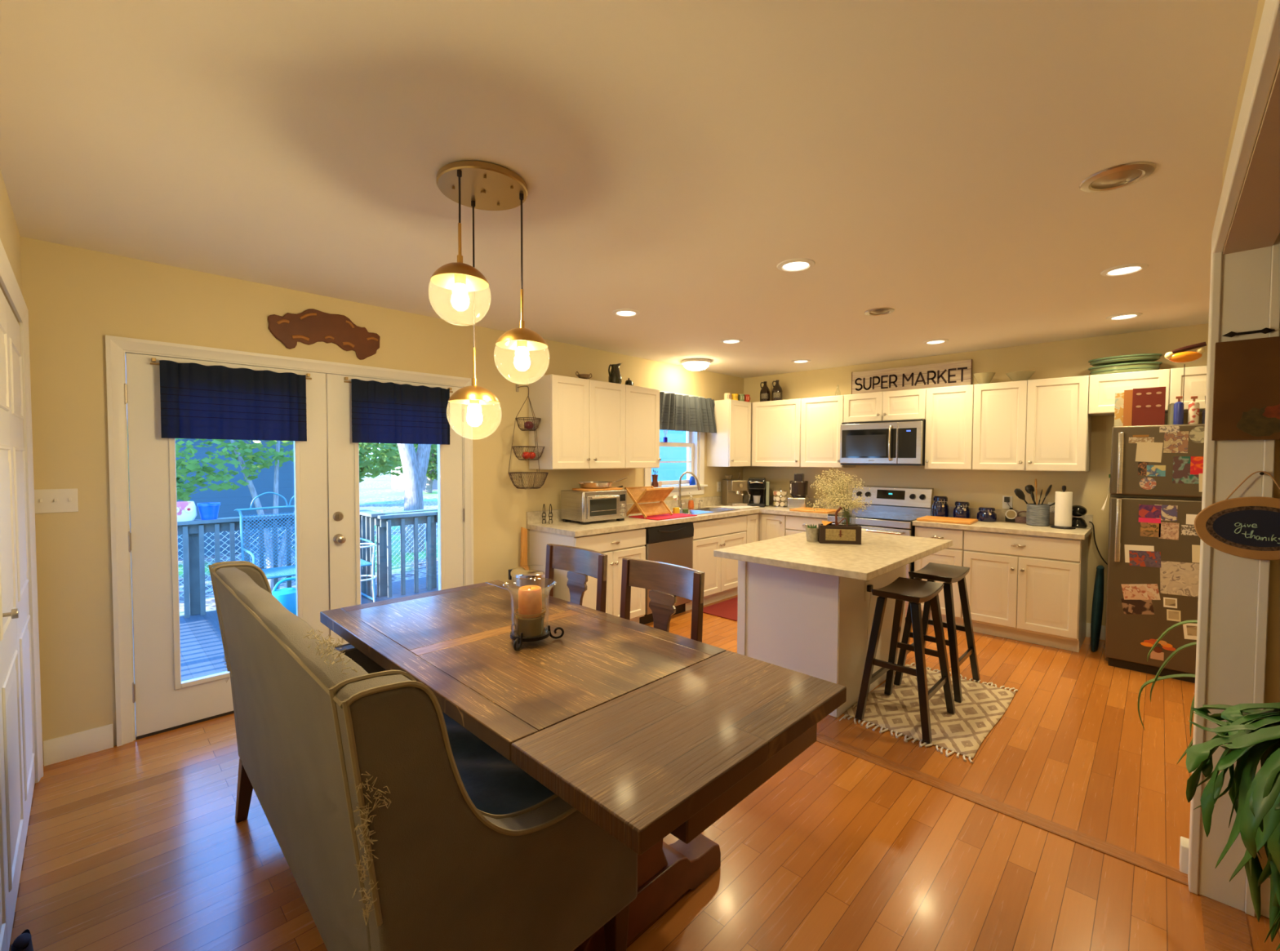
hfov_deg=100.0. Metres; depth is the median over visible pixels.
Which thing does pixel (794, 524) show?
base cabinet
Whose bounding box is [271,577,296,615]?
watering can
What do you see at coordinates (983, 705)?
rug
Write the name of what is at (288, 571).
patio chair
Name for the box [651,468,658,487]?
vase
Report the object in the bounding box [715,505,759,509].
dish towel
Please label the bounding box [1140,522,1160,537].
photograph
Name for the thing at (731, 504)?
drip tray
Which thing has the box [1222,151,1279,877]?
wall partition
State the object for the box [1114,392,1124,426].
cereal box
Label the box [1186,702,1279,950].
potted plant
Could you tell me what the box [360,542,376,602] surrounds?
wire plant stand
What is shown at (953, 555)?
base cabinet
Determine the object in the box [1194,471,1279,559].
oval sign
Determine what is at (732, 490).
espresso machine
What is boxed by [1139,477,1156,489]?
sticker
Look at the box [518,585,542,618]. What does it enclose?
pillar candle
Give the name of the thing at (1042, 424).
upper cabinet
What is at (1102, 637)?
baseboard
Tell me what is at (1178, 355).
ornament
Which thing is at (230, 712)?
trim
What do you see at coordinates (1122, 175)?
recessed light
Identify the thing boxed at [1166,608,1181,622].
instant photo
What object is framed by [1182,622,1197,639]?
photograph
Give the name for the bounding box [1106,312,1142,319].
recessed light
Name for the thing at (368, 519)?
deck railing
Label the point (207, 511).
flower pot
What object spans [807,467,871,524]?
dried flowers
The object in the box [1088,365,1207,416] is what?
upper cabinet
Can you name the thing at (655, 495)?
dish rack
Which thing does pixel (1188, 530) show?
business card
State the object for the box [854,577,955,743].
bar stool
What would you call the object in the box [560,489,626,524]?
toaster oven
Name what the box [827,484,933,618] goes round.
stove
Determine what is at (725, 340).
recessed light
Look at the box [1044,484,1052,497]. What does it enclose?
bowl
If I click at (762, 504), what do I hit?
drip tray
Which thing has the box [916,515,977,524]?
cutting board
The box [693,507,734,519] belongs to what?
basin
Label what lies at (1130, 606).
photograph
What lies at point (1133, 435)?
magnet
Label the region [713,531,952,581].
island countertop
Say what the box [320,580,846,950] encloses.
dining table
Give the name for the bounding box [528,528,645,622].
base cabinet
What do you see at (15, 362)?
door
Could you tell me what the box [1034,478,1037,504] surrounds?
wooden spoon
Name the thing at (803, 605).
kitchen island
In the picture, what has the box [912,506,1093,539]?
countertop
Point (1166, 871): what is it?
transition strip
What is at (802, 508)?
cutting board
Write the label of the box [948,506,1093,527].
backsplash
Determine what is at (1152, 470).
postcard
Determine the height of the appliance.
0.182 m
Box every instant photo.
[1163,597,1177,608]
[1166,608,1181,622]
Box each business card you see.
[1159,426,1179,432]
[1181,524,1197,535]
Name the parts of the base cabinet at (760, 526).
door, door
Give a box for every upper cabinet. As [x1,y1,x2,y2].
[528,373,625,469]
[625,384,661,468]
[706,399,751,466]
[750,398,801,466]
[800,395,854,467]
[843,388,926,422]
[924,384,973,470]
[972,375,1091,471]
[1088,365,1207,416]
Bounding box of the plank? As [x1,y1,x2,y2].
[520,527,527,566]
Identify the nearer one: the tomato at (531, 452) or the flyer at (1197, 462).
the flyer at (1197, 462)
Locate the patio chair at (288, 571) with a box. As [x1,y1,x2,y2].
[234,492,376,601]
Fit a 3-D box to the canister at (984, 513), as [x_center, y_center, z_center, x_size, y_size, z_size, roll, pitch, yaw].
[3.092,0.345,4.789,0.152,0.125,0.155,1,2,14]
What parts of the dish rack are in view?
cross leg, cross leg, rail, rail, rail, rail, rail, cross leg, cross leg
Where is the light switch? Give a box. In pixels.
[34,488,78,513]
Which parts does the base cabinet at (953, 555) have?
pull, door, drawer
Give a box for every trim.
[0,239,43,783]
[105,334,473,746]
[135,711,234,739]
[1179,836,1189,874]
[1187,0,1279,894]
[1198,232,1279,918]
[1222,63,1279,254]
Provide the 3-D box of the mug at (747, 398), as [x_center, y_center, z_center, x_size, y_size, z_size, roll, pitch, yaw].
[1.251,-0.898,6.263,0.100,0.084,0.076,0,2,-8]
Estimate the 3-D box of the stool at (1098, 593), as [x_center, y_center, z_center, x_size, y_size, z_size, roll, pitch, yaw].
[3.532,1.017,4.147,0.068,0.648,0.260,2,3,44]
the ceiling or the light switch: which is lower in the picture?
the light switch
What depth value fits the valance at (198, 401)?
2.98 m
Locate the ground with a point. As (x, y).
(376, 494)
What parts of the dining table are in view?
rail, rail, trestle post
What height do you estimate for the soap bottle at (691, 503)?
0.170 m
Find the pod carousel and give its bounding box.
[773,488,786,507]
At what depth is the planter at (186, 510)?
5.33 m
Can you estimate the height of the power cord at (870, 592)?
0.654 m
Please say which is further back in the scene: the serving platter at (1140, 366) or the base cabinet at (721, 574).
the base cabinet at (721, 574)
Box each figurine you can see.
[542,503,546,524]
[548,503,552,523]
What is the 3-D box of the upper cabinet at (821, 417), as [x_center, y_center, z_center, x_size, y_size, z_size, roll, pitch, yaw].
[2.018,-0.462,5.790,0.472,0.750,0.350,2,3,44]
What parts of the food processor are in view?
handle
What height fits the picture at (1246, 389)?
0.322 m
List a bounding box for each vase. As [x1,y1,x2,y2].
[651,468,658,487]
[662,430,667,442]
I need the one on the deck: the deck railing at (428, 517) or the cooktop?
the deck railing at (428, 517)
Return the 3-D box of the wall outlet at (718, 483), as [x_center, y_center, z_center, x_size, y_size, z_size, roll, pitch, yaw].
[0.940,0.132,6.384,0.010,0.118,0.075,2,3,44]
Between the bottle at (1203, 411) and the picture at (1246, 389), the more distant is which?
the bottle at (1203, 411)
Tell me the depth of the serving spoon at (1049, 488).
4.43 m
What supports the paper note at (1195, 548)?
attached to the refrigerator
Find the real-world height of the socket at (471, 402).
0.064 m
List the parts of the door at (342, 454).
knob, glass moulding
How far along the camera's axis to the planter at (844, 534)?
3.48 m
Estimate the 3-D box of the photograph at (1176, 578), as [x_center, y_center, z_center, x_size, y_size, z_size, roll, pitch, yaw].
[3.589,0.681,3.522,0.264,0.228,0.001,2,3,44]
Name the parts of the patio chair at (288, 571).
arm, frame, seat frame, arm, rail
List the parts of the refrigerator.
handle, handle, magnet strip, magnet strip, door, freezer door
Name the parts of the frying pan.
handle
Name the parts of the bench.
leg, arm, arm, leg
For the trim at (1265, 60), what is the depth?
1.75 m
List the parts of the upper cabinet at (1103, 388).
door, door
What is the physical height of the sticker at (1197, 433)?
0.110 m
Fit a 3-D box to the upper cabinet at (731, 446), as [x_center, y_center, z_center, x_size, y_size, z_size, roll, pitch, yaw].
[1.046,-0.480,6.225,0.350,0.750,0.425,2,3,44]
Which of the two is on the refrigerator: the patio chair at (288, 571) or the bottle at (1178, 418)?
the bottle at (1178, 418)
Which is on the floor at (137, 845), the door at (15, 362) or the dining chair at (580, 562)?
the dining chair at (580, 562)
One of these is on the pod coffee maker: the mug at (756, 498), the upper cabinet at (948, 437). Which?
the mug at (756, 498)
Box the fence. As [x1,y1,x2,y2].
[177,508,438,597]
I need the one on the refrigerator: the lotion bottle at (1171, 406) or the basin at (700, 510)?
the lotion bottle at (1171, 406)
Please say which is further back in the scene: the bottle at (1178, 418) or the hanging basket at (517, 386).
the hanging basket at (517, 386)
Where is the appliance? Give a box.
[1071,505,1087,528]
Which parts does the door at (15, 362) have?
panel, panel, panel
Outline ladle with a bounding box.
[1025,484,1035,504]
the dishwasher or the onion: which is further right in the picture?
the dishwasher
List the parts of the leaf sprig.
bow stem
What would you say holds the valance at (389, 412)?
attached to the door at (342, 454)
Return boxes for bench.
[208,560,637,950]
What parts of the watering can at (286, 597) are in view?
handle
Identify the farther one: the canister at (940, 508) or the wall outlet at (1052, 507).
the canister at (940, 508)
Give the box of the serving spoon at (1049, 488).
[1040,484,1052,505]
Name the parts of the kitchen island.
corner trim, panel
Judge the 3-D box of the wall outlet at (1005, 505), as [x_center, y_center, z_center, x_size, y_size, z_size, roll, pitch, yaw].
[3.293,0.242,4.813,0.075,0.118,0.010,2,3,44]
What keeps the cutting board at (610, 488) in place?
on the toaster oven
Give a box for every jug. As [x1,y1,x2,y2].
[760,381,770,401]
[772,380,782,400]
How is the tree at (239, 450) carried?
on the ground
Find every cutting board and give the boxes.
[572,487,622,491]
[789,506,839,513]
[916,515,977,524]
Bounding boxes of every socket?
[454,273,466,286]
[469,400,479,404]
[516,340,527,348]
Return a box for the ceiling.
[0,0,1258,377]
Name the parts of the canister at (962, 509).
lid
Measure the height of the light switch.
0.112 m
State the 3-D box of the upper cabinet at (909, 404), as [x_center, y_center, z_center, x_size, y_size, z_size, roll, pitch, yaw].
[2.467,-0.677,5.348,0.774,0.288,0.350,2,3,44]
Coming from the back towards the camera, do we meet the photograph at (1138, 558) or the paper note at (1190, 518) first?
the photograph at (1138, 558)
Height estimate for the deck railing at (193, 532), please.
1.220 m
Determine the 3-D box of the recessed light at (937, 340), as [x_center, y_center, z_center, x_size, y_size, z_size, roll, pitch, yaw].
[2.515,-1.135,4.569,0.190,0.010,0.190,2,3,44]
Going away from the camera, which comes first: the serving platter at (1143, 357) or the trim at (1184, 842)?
the trim at (1184, 842)
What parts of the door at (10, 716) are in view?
panel, panel, knob, panel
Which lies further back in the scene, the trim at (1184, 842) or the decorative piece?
the trim at (1184, 842)
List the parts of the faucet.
spout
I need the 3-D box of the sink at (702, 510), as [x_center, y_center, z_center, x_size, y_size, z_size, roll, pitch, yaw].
[0.625,0.455,5.618,0.460,0.175,0.810,2,3,44]
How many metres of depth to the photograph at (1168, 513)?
3.58 m
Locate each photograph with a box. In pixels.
[1120,583,1160,599]
[1120,599,1154,614]
[1128,550,1161,568]
[1137,462,1148,475]
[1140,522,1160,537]
[1153,504,1177,520]
[1158,521,1179,539]
[1160,560,1199,597]
[1163,431,1188,453]
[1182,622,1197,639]
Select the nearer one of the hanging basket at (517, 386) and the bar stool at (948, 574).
the bar stool at (948, 574)
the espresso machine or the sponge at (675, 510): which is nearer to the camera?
the sponge at (675, 510)
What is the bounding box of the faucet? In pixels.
[678,471,701,509]
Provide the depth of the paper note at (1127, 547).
3.70 m
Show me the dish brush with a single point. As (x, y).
(675, 497)
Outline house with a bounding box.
[124,355,295,558]
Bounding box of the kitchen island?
[713,531,952,717]
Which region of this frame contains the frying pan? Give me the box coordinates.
[577,476,627,488]
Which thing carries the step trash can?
on the floor at (137, 845)
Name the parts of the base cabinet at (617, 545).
door, drawer, pull, door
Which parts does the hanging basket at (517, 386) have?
chain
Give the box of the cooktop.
[827,510,927,522]
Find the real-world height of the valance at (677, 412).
0.392 m
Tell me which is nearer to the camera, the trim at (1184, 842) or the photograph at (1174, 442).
the trim at (1184, 842)
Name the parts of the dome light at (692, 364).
lamp shade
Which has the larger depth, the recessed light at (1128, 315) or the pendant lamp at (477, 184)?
the recessed light at (1128, 315)
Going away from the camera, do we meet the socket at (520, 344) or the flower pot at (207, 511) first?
the socket at (520, 344)
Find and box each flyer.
[1138,504,1161,518]
[1172,456,1199,484]
[1190,456,1203,474]
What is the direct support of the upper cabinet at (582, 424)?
attached to the wall at (74, 297)
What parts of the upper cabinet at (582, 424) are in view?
door, door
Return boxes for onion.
[524,421,533,429]
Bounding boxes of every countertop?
[526,494,852,537]
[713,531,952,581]
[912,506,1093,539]
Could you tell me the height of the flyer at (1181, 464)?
0.177 m
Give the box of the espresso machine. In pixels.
[721,472,750,506]
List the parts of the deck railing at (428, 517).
rail, post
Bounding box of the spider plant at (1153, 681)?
[1137,620,1197,764]
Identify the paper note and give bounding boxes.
[1124,544,1154,562]
[1135,441,1163,462]
[1186,514,1197,524]
[1191,544,1199,563]
[1199,473,1203,492]
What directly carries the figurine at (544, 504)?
on the countertop at (534, 518)
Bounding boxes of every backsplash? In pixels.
[526,494,852,524]
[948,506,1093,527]
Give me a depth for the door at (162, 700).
2.85 m
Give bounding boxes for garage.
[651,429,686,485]
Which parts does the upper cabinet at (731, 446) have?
door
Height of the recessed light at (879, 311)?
0.011 m
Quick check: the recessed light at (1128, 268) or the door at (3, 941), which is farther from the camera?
the recessed light at (1128, 268)
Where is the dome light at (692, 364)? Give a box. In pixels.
[681,358,711,370]
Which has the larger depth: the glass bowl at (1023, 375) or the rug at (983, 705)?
the glass bowl at (1023, 375)
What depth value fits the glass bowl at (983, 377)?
4.74 m
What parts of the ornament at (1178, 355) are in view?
wire stem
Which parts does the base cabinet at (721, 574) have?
door, drawer, door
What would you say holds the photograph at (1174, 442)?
attached to the refrigerator
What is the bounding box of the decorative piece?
[1222,327,1275,337]
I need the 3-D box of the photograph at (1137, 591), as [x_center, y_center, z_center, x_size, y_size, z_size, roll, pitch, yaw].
[3.429,0.798,3.680,0.200,0.137,0.001,2,3,44]
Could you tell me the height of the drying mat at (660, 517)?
0.008 m
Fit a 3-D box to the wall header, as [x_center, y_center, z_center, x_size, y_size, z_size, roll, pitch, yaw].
[0.969,-0.858,0.710,0.105,0.328,2.775,2,3,44]
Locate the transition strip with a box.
[816,733,1188,886]
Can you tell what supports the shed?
on the ground
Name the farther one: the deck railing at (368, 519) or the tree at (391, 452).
the tree at (391, 452)
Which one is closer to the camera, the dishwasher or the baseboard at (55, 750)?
the baseboard at (55, 750)
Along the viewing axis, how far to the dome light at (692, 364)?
5.45 m
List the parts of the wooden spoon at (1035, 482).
handle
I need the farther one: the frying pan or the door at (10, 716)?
the frying pan
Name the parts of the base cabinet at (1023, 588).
door, pull, drawer, door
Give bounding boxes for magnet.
[1133,435,1148,436]
[1140,639,1175,661]
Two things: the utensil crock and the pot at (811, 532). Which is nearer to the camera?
the pot at (811, 532)
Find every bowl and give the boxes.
[575,371,591,378]
[724,475,733,479]
[789,480,808,497]
[973,372,995,383]
[1005,370,1035,381]
[1025,484,1034,493]
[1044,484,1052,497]
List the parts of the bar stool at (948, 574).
leg, leg, seat, leg, leg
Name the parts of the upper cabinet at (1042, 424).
door, door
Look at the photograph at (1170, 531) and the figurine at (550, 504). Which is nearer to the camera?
the photograph at (1170, 531)
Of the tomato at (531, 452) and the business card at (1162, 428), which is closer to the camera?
the business card at (1162, 428)
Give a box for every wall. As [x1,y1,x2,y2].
[0,169,35,768]
[20,236,743,764]
[742,323,1208,633]
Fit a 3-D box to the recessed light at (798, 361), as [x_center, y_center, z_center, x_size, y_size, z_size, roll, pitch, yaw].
[1.650,-1.169,5.508,0.190,0.010,0.190,2,3,44]
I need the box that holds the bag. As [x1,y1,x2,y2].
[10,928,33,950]
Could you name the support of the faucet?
on the countertop at (534, 518)
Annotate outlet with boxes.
[716,481,720,491]
[864,580,873,600]
[1002,495,1013,509]
[1048,502,1054,512]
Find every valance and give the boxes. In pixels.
[150,357,311,441]
[343,377,453,444]
[659,391,716,432]
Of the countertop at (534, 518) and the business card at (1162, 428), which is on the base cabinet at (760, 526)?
the countertop at (534, 518)
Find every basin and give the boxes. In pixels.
[671,509,714,522]
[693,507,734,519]
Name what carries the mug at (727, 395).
on the upper cabinet at (731, 446)
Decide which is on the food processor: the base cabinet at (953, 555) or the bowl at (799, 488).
the bowl at (799, 488)
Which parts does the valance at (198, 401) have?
curtain rod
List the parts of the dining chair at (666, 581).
leg, rail, leg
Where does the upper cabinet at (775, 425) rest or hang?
attached to the wall at (1069, 357)
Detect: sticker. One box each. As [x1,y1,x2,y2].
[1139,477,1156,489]
[1189,426,1204,443]
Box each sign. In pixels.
[851,359,972,394]
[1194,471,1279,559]
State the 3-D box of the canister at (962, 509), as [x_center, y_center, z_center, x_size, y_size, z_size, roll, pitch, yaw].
[2.963,0.319,4.942,0.140,0.165,0.143,1,2,12]
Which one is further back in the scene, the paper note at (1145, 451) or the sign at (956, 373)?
the sign at (956, 373)
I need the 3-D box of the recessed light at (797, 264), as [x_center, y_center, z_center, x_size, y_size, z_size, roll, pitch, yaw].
[0.805,-1.084,2.778,0.190,0.010,0.190,2,3,44]
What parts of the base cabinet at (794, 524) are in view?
door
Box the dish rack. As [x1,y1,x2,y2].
[624,485,674,518]
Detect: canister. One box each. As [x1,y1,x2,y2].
[931,495,949,516]
[953,501,970,518]
[976,506,996,521]
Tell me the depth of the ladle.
4.52 m
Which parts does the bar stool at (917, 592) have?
leg, leg, seat, leg, leg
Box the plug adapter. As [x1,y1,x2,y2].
[1004,497,1013,510]
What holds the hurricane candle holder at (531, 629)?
on the dining table
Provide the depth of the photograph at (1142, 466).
3.66 m
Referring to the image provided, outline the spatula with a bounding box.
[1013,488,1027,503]
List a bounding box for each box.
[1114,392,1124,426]
[1123,386,1165,426]
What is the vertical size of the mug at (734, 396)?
0.084 m
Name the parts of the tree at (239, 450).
crown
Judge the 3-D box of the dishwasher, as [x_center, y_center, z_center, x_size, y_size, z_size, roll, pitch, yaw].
[0.079,0.869,5.039,0.611,0.868,0.622,2,3,44]
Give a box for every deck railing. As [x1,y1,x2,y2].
[129,513,294,626]
[360,509,387,597]
[376,511,437,597]
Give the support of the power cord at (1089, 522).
hanging from the wall at (1069, 357)
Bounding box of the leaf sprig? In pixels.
[822,506,848,525]
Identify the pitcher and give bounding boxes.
[608,362,622,383]
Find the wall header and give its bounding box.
[1222,0,1279,251]
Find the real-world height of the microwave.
0.427 m
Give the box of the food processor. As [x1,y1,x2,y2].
[787,473,809,508]
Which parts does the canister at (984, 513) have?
lid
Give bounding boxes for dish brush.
[672,494,678,506]
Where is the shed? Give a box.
[391,462,437,489]
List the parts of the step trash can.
lid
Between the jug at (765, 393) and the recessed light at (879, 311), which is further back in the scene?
the jug at (765, 393)
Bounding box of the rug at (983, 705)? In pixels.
[843,662,1017,763]
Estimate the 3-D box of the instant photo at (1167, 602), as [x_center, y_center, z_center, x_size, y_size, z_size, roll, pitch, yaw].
[3.534,0.848,3.580,0.067,0.067,0.001,2,3,44]
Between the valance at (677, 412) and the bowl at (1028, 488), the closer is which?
the bowl at (1028, 488)
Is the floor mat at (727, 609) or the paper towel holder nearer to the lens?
the paper towel holder
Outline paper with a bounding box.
[1101,474,1110,511]
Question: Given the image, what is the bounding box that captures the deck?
[132,574,438,717]
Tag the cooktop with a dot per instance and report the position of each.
(873, 516)
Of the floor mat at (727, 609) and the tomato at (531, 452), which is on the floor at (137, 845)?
the floor mat at (727, 609)
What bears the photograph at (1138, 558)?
attached to the refrigerator
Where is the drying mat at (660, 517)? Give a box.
[629,513,697,519]
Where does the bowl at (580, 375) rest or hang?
on the upper cabinet at (582, 424)
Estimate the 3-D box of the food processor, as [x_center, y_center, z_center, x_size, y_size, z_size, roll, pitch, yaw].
[1.754,0.172,5.953,0.204,0.385,0.252,1,2,29]
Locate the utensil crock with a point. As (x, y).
(1038, 515)
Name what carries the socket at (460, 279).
attached to the pendant lamp at (477, 184)
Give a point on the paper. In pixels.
(1104, 504)
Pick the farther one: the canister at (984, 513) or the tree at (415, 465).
the tree at (415, 465)
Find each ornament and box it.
[657,480,662,486]
[1164,341,1206,424]
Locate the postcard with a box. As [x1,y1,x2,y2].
[1146,465,1165,476]
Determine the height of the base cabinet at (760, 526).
0.873 m
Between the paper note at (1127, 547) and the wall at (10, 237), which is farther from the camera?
the paper note at (1127, 547)
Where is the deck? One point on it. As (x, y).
(202, 649)
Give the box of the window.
[642,391,707,497]
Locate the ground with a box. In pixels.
[177,471,438,615]
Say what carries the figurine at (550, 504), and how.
on the countertop at (534, 518)
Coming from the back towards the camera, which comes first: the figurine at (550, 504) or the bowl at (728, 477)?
the bowl at (728, 477)
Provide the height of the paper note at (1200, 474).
0.123 m
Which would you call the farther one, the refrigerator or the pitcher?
the pitcher
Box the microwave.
[840,419,925,465]
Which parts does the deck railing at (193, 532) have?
post, rail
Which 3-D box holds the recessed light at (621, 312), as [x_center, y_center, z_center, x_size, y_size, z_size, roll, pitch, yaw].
[-0.095,-1.117,3.696,0.190,0.010,0.190,2,3,44]
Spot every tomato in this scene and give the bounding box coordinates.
[521,450,530,458]
[528,451,535,458]
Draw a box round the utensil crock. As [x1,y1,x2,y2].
[1026,503,1049,526]
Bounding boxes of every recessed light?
[612,308,639,316]
[720,338,742,343]
[777,257,814,271]
[791,359,810,363]
[864,307,894,315]
[923,338,948,344]
[1079,161,1155,192]
[1100,262,1148,276]
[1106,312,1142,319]
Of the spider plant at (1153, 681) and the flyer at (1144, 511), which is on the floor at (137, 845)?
the spider plant at (1153, 681)
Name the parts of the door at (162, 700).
glass moulding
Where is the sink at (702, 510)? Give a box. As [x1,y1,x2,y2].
[662,506,740,522]
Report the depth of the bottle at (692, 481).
6.01 m
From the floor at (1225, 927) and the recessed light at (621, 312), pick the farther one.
the recessed light at (621, 312)
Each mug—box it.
[724,392,731,399]
[731,393,737,400]
[737,394,744,401]
[744,394,750,401]
[752,495,760,503]
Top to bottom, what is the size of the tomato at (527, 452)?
0.065 m
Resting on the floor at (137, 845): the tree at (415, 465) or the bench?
the bench
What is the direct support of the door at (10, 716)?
in the wall at (10, 237)
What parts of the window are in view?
sash, sill, sash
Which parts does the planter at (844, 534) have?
burlap panel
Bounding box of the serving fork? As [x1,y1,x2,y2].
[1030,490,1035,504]
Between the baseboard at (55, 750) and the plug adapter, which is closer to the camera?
the baseboard at (55, 750)
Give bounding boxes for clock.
[1004,507,1017,522]
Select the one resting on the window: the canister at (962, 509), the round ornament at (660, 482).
the round ornament at (660, 482)
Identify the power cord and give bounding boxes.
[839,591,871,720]
[1088,521,1107,564]
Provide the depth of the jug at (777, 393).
6.20 m
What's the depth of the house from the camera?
13.22 m
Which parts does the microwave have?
door, handle, control panel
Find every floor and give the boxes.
[8,595,1279,950]
[1200,894,1252,950]
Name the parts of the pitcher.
handle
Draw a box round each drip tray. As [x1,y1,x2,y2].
[727,502,748,506]
[748,502,764,506]
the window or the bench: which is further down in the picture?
the bench
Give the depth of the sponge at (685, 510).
5.35 m
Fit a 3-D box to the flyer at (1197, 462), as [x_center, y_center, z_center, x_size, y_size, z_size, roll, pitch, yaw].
[3.643,-0.064,3.448,0.153,0.117,0.001,2,3,44]
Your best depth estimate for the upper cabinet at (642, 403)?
4.95 m
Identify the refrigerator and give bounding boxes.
[1104,423,1204,683]
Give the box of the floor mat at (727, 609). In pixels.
[702,596,737,621]
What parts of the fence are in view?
rail, fence post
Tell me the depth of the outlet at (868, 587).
3.28 m
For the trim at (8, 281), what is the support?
attached to the wall at (10, 237)
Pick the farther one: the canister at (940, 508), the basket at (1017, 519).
the canister at (940, 508)
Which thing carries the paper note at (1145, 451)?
attached to the refrigerator
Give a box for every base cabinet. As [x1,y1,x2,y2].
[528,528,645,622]
[684,515,746,611]
[744,512,786,543]
[786,515,827,535]
[914,525,964,626]
[962,529,1088,652]
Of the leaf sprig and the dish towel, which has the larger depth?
the dish towel
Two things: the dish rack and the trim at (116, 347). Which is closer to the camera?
the trim at (116, 347)
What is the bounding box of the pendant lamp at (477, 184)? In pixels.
[430,160,547,426]
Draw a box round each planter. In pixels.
[177,501,197,521]
[817,524,861,544]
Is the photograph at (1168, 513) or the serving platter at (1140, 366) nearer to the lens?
the photograph at (1168, 513)
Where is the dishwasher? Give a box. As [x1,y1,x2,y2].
[639,521,693,624]
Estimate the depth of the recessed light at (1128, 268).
2.82 m
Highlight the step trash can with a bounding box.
[508,564,545,594]
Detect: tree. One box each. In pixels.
[127,440,186,490]
[128,438,294,591]
[359,442,401,482]
[359,443,437,493]
[396,443,431,552]
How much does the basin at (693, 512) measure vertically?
0.174 m
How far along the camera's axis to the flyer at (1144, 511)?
3.64 m
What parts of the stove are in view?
knob, knob, trim, oven door, handle, drawer, knob, knob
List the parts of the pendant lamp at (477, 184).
cord, rod, bulb, cord, rod, bulb, cord, rod, bulb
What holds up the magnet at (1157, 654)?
attached to the refrigerator
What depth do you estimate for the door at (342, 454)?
3.49 m
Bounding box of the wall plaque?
[267,308,380,359]
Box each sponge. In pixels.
[672,506,679,513]
[682,508,688,513]
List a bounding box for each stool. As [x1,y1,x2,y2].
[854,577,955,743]
[893,562,980,702]
[1090,565,1104,651]
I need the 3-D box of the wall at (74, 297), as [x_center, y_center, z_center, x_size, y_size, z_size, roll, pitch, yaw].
[-0.822,0.077,4.679,0.150,2.468,6.223,2,3,44]
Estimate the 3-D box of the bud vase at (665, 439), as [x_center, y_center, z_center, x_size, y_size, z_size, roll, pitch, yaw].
[0.274,-0.422,5.769,0.049,0.131,0.051,0,2,2]
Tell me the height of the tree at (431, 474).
6.167 m
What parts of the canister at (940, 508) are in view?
lid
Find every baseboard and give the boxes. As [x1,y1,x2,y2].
[43,724,113,766]
[1085,622,1105,639]
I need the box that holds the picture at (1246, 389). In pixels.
[1211,336,1279,440]
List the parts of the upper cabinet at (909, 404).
door, door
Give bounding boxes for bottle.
[688,475,695,484]
[688,492,693,508]
[1167,403,1174,424]
[1201,409,1204,423]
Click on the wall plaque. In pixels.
(310, 326)
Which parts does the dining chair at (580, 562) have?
leg, rail, leg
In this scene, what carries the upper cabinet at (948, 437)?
attached to the wall at (1069, 357)
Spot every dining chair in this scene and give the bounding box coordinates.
[544,543,607,613]
[619,557,704,642]
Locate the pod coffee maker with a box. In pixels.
[747,476,769,506]
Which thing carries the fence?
on the ground
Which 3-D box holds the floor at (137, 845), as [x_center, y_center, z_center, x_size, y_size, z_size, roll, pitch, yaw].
[1.380,1.458,2.264,6.760,0.120,6.683,2,3,44]
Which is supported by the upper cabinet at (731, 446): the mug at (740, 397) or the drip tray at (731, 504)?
the mug at (740, 397)
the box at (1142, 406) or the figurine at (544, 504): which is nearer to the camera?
the box at (1142, 406)
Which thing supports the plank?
on the floor at (137, 845)
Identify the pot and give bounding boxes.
[196,502,220,519]
[624,377,633,385]
[805,524,818,542]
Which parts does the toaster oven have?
door, frame, handle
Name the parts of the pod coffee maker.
water tank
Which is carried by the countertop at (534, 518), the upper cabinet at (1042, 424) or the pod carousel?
the pod carousel
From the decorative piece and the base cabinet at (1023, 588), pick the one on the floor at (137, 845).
the base cabinet at (1023, 588)
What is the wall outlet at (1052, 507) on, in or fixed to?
attached to the wall at (1069, 357)
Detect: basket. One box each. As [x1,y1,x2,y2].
[508,384,548,488]
[1014,511,1026,523]
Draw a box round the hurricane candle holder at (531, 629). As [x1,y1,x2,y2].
[504,585,564,650]
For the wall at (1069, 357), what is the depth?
4.75 m
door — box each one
[0,287,24,950]
[0,755,7,950]
[5,298,35,846]
[124,352,329,737]
[325,373,465,646]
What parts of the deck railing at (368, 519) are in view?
rail, post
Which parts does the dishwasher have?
door, control panel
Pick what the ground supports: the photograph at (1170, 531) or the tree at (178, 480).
the tree at (178, 480)
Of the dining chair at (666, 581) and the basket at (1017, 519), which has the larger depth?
the basket at (1017, 519)
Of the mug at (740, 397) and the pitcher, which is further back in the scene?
the mug at (740, 397)
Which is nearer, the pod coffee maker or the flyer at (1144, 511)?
the flyer at (1144, 511)
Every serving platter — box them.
[1087,361,1162,374]
[1088,353,1162,366]
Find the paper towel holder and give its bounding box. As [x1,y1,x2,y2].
[1050,485,1075,528]

